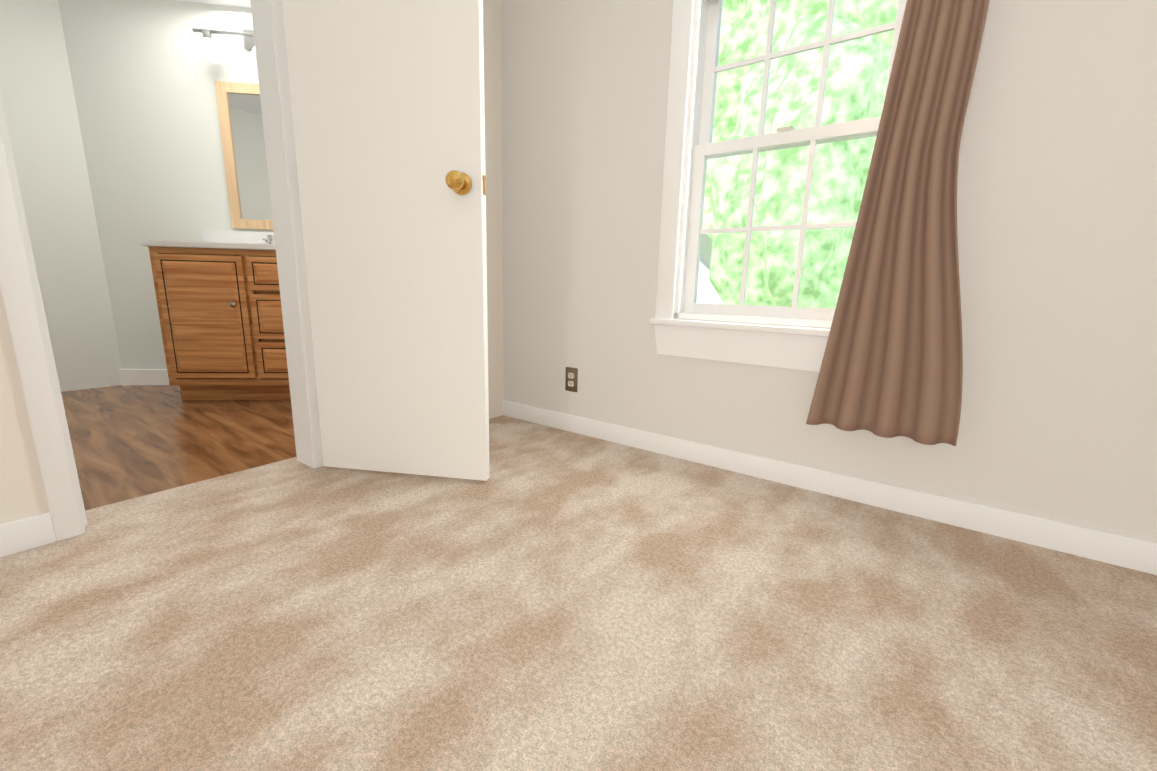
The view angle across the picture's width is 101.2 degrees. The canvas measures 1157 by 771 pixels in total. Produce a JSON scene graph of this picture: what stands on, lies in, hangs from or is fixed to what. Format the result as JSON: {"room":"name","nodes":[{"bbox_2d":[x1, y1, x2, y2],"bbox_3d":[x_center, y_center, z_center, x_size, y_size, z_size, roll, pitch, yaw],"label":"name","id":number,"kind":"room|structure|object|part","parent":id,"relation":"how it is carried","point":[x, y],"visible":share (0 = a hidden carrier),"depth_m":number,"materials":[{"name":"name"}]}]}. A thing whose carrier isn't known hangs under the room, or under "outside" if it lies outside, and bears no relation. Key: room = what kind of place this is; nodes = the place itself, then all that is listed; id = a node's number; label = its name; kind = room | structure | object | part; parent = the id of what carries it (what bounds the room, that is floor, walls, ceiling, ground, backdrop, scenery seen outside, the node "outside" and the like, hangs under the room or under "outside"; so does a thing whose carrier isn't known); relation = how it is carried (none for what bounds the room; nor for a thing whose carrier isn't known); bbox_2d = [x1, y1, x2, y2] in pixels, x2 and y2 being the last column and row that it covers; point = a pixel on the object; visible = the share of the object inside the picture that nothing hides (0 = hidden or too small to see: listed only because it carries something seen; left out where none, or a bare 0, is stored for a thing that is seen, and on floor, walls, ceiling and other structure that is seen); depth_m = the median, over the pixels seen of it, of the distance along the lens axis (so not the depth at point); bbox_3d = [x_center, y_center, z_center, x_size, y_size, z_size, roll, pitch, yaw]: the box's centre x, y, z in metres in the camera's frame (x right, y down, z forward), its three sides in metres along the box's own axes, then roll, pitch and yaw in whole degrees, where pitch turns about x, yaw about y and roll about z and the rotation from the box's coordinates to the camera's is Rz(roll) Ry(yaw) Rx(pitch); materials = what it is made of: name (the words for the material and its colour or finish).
{"room":"empty bedroom","nodes":[
{"label":"empty bedroom","id":0,"kind":"room"},
{"bbox_2d":[0,0,121,391],"bbox_3d":[-3.012,-1.123,2.708,0.100,2.320,2.460,10,14,35],"label":"wall","id":1,"kind":"structure","parent":0,"point":[39,104],"depth_m":2.70,"materials":[{"name":"paint"}]},
{"bbox_2d":[58,0,273,368],"bbox_3d":[-2.212,-1.156,2.965,1.390,2.320,1.300,10,14,35],"label":"wall","id":2,"kind":"structure","parent":0,"point":[143,77],"depth_m":2.78,"materials":[{"name":"paint"}]},
{"bbox_2d":[118,369,168,384],"bbox_3d":[-2.697,-0.053,3.053,0.700,0.100,0.014,0,12,-7],"label":"baseboard","id":3,"kind":"structure","parent":2,"relation":"attached to","point":[143,376],"depth_m":3.04,"materials":[{"name":"white wood"}]},
{"bbox_2d":[192,28,256,64],"bbox_3d":[-1.797,-1.935,2.698,0.700,0.186,0.143,0,12,-7],"label":"sconce","id":4,"kind":"object","parent":2,"relation":"attached to","point":[207,50],"visible":0.38,"depth_m":2.66,"materials":[{"name":"white glass"}]},
{"bbox_2d":[214,81,273,229],"bbox_3d":[-1.790,-1.366,2.882,0.660,0.815,0.020,0,12,-7],"label":"mirror","id":5,"kind":"object","parent":2,"relation":"attached to","point":[242,137],"visible":0.38,"depth_m":2.85,"materials":[{"name":"brown wood"}]},
{"bbox_2d":[61,385,296,509],"bbox_3d":[-2.138,0.202,2.388,2.250,0.100,2.580,10,14,35],"label":"floor","id":6,"kind":"structure","parent":0,"point":[128,442],"depth_m":2.07,"materials":[{"name":"wood"}]},
{"bbox_2d":[140,230,290,399],"bbox_3d":[-1.804,-0.422,2.800,0.950,0.970,0.560,0,12,-7],"label":"bathroom vanity","id":7,"kind":"object","parent":6,"relation":"on","point":[217,293],"visible":0.5,"depth_m":2.56,"materials":[{"name":"brown wood"}]},
{"bbox_3d":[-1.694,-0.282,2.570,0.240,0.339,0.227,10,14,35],"label":"knob","id":8,"kind":"part","parent":7,"relation":"part of","materials":[{"name":"brown wood"}]},
{"bbox_2d":[170,0,250,7],"bbox_3d":[-2.096,-2.046,1.854,2.300,0.120,2.460,10,14,35],"label":"ceiling","id":9,"kind":"structure","parent":0,"point":[242,3],"depth_m":2.67,"materials":[{"name":"paint"}]},
{"bbox_2d":[0,0,503,523],"bbox_3d":[-1.969,-0.604,0.271,0.120,2.350,5.260,10,14,35],"label":"wall","id":10,"kind":"structure","parent":0,"point":[493,109],"depth_m":2.15,"materials":[{"name":"paint"}]},
{"bbox_2d":[0,512,55,556],"bbox_3d":[-2.429,0.640,-0.193,0.014,0.082,3.605,10,14,35],"label":"baseboard","id":11,"kind":"structure","parent":10,"relation":"attached to","point":[23,534],"depth_m":1.20,"materials":[{"name":"white wood"}]},
{"bbox_2d":[0,93,87,540],"bbox_3d":[-1.379,-0.604,1.096,0.140,2.043,0.056,10,14,35],"label":"door frame","id":12,"kind":"structure","parent":10,"relation":"attached to","point":[18,298],"depth_m":1.17,"materials":[{"name":"white wood"}]},
{"bbox_2d":[250,0,323,468],"bbox_3d":[-0.994,-0.703,1.618,0.137,2.043,0.056,10,14,35],"label":"door frame","id":13,"kind":"structure","parent":10,"relation":"attached to","point":[264,40],"depth_m":1.62,"materials":[{"name":"white wood"}]},
{"bbox_2d":[282,0,489,480],"bbox_3d":[-0.599,-0.677,1.544,0.587,2.018,0.356,10,14,35],"label":"bathroom door","id":14,"kind":"structure","parent":10,"relation":"in","point":[387,104],"depth_m":1.54,"materials":[{"name":"white paint"}]},
{"bbox_3d":[-0.369,-0.620,1.449,0.081,0.066,0.084,10,14,35],"label":"knob","id":15,"kind":"part","parent":14,"relation":"part of","materials":[{"name":"gold metal"}]},
{"bbox_2d":[0,415,1156,770],"bbox_3d":[-0.492,0.855,-0.546,3.950,0.100,5.500,10,14,35],"label":"floor carpet","id":16,"kind":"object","parent":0,"point":[542,597],"visible":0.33,"depth_m":0.97,"materials":[{"name":"beige carpet"}]},
{"bbox_2d":[501,0,1156,542],"bbox_3d":[0.172,-0.917,2.031,6.080,2.350,0.150,10,14,35],"label":"wall","id":17,"kind":"structure","parent":0,"point":[1057,208],"depth_m":1.37,"materials":[{"name":"paint"}]},
{"bbox_2d":[565,367,577,391],"bbox_3d":[-0.034,-0.028,2.253,0.070,0.115,0.008,10,14,35],"label":"electrical outlet","id":18,"kind":"object","parent":17,"relation":"attached to","point":[571,378],"visible":1,"depth_m":2.25,"materials":[{"name":"brown plastic"}]},
{"bbox_2d":[649,318,829,336],"bbox_3d":[0.656,-0.209,1.716,0.850,0.023,0.095,10,14,35],"label":"window sill","id":19,"kind":"structure","parent":17,"relation":"attached to","point":[760,328],"depth_m":1.70,"materials":[{"name":"white"}]},
{"bbox_2d":[654,0,906,371],"bbox_3d":[0.702,-0.800,1.636,0.830,1.460,0.141,10,14,35],"label":"window","id":20,"kind":"structure","parent":17,"relation":"in","point":[789,148],"depth_m":1.73,"materials":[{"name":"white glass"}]},
{"bbox_3d":[0.702,-0.561,1.694,0.640,0.628,0.030,10,14,35],"label":"window sash","id":21,"kind":"part","parent":20,"relation":"part of","materials":[{"name":"white wood"}]},
{"bbox_2d":[776,126,793,131],"bbox_3d":[0.708,-0.873,1.627,0.050,0.012,0.035,10,14,35],"label":"lock","id":22,"kind":"object","parent":20,"relation":"attached to","point":[787,128],"visible":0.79,"depth_m":1.61,"materials":[{"name":"beige metal"}]},
{"bbox_3d":[0.701,-0.561,1.694,0.560,0.548,0.003,10,14,35],"label":"sash glass","id":23,"kind":"part","parent":20,"relation":"part of","materials":[{"name":"clear glass"}]},
{"bbox_3d":[0.737,-1.131,1.604,0.640,0.608,0.030,10,14,35],"label":"window sash","id":24,"kind":"part","parent":20,"relation":"part of","materials":[{"name":"white wood"}]},
{"bbox_3d":[0.736,-1.131,1.604,0.560,0.528,0.003,10,14,35],"label":"sash glass","id":25,"kind":"part","parent":20,"relation":"part of","materials":[{"name":"clear glass"}]},
{"bbox_2d":[502,400,1156,574],"bbox_3d":[0.945,0.352,1.597,3.340,0.082,0.014,10,14,35],"label":"baseboard","id":26,"kind":"structure","parent":17,"relation":"attached to","point":[1119,550],"depth_m":1.55,"materials":[{"name":"white wood"}]},
{"label":"outside","id":27,"kind":"structure","parent":0,"visible":0},
{"bbox_2d":[697,0,897,308],"bbox_3d":[14.649,-9.560,25.161,70.000,17.546,55.540,10,14,35],"label":"view","id":28,"kind":"structure","parent":27,"point":[818,25],"depth_m":7.06,"materials":[{"name":"green plant"}]},
{"bbox_3d":[0.681,-1.466,1.444,0.830,0.079,0.018,10,14,35],"label":"trim","id":29,"kind":"structure","parent":0,"visible":0},
{"bbox_2d":[806,0,988,445],"bbox_3d":[0.700,-0.692,1.501,1.017,1.623,0.102,10,14,35],"label":"curtain","id":30,"kind":"object","parent":29,"relation":"hanging from","point":[892,364],"visible":1,"depth_m":1.36,"materials":[{"name":"brown fabric"}]}
]}

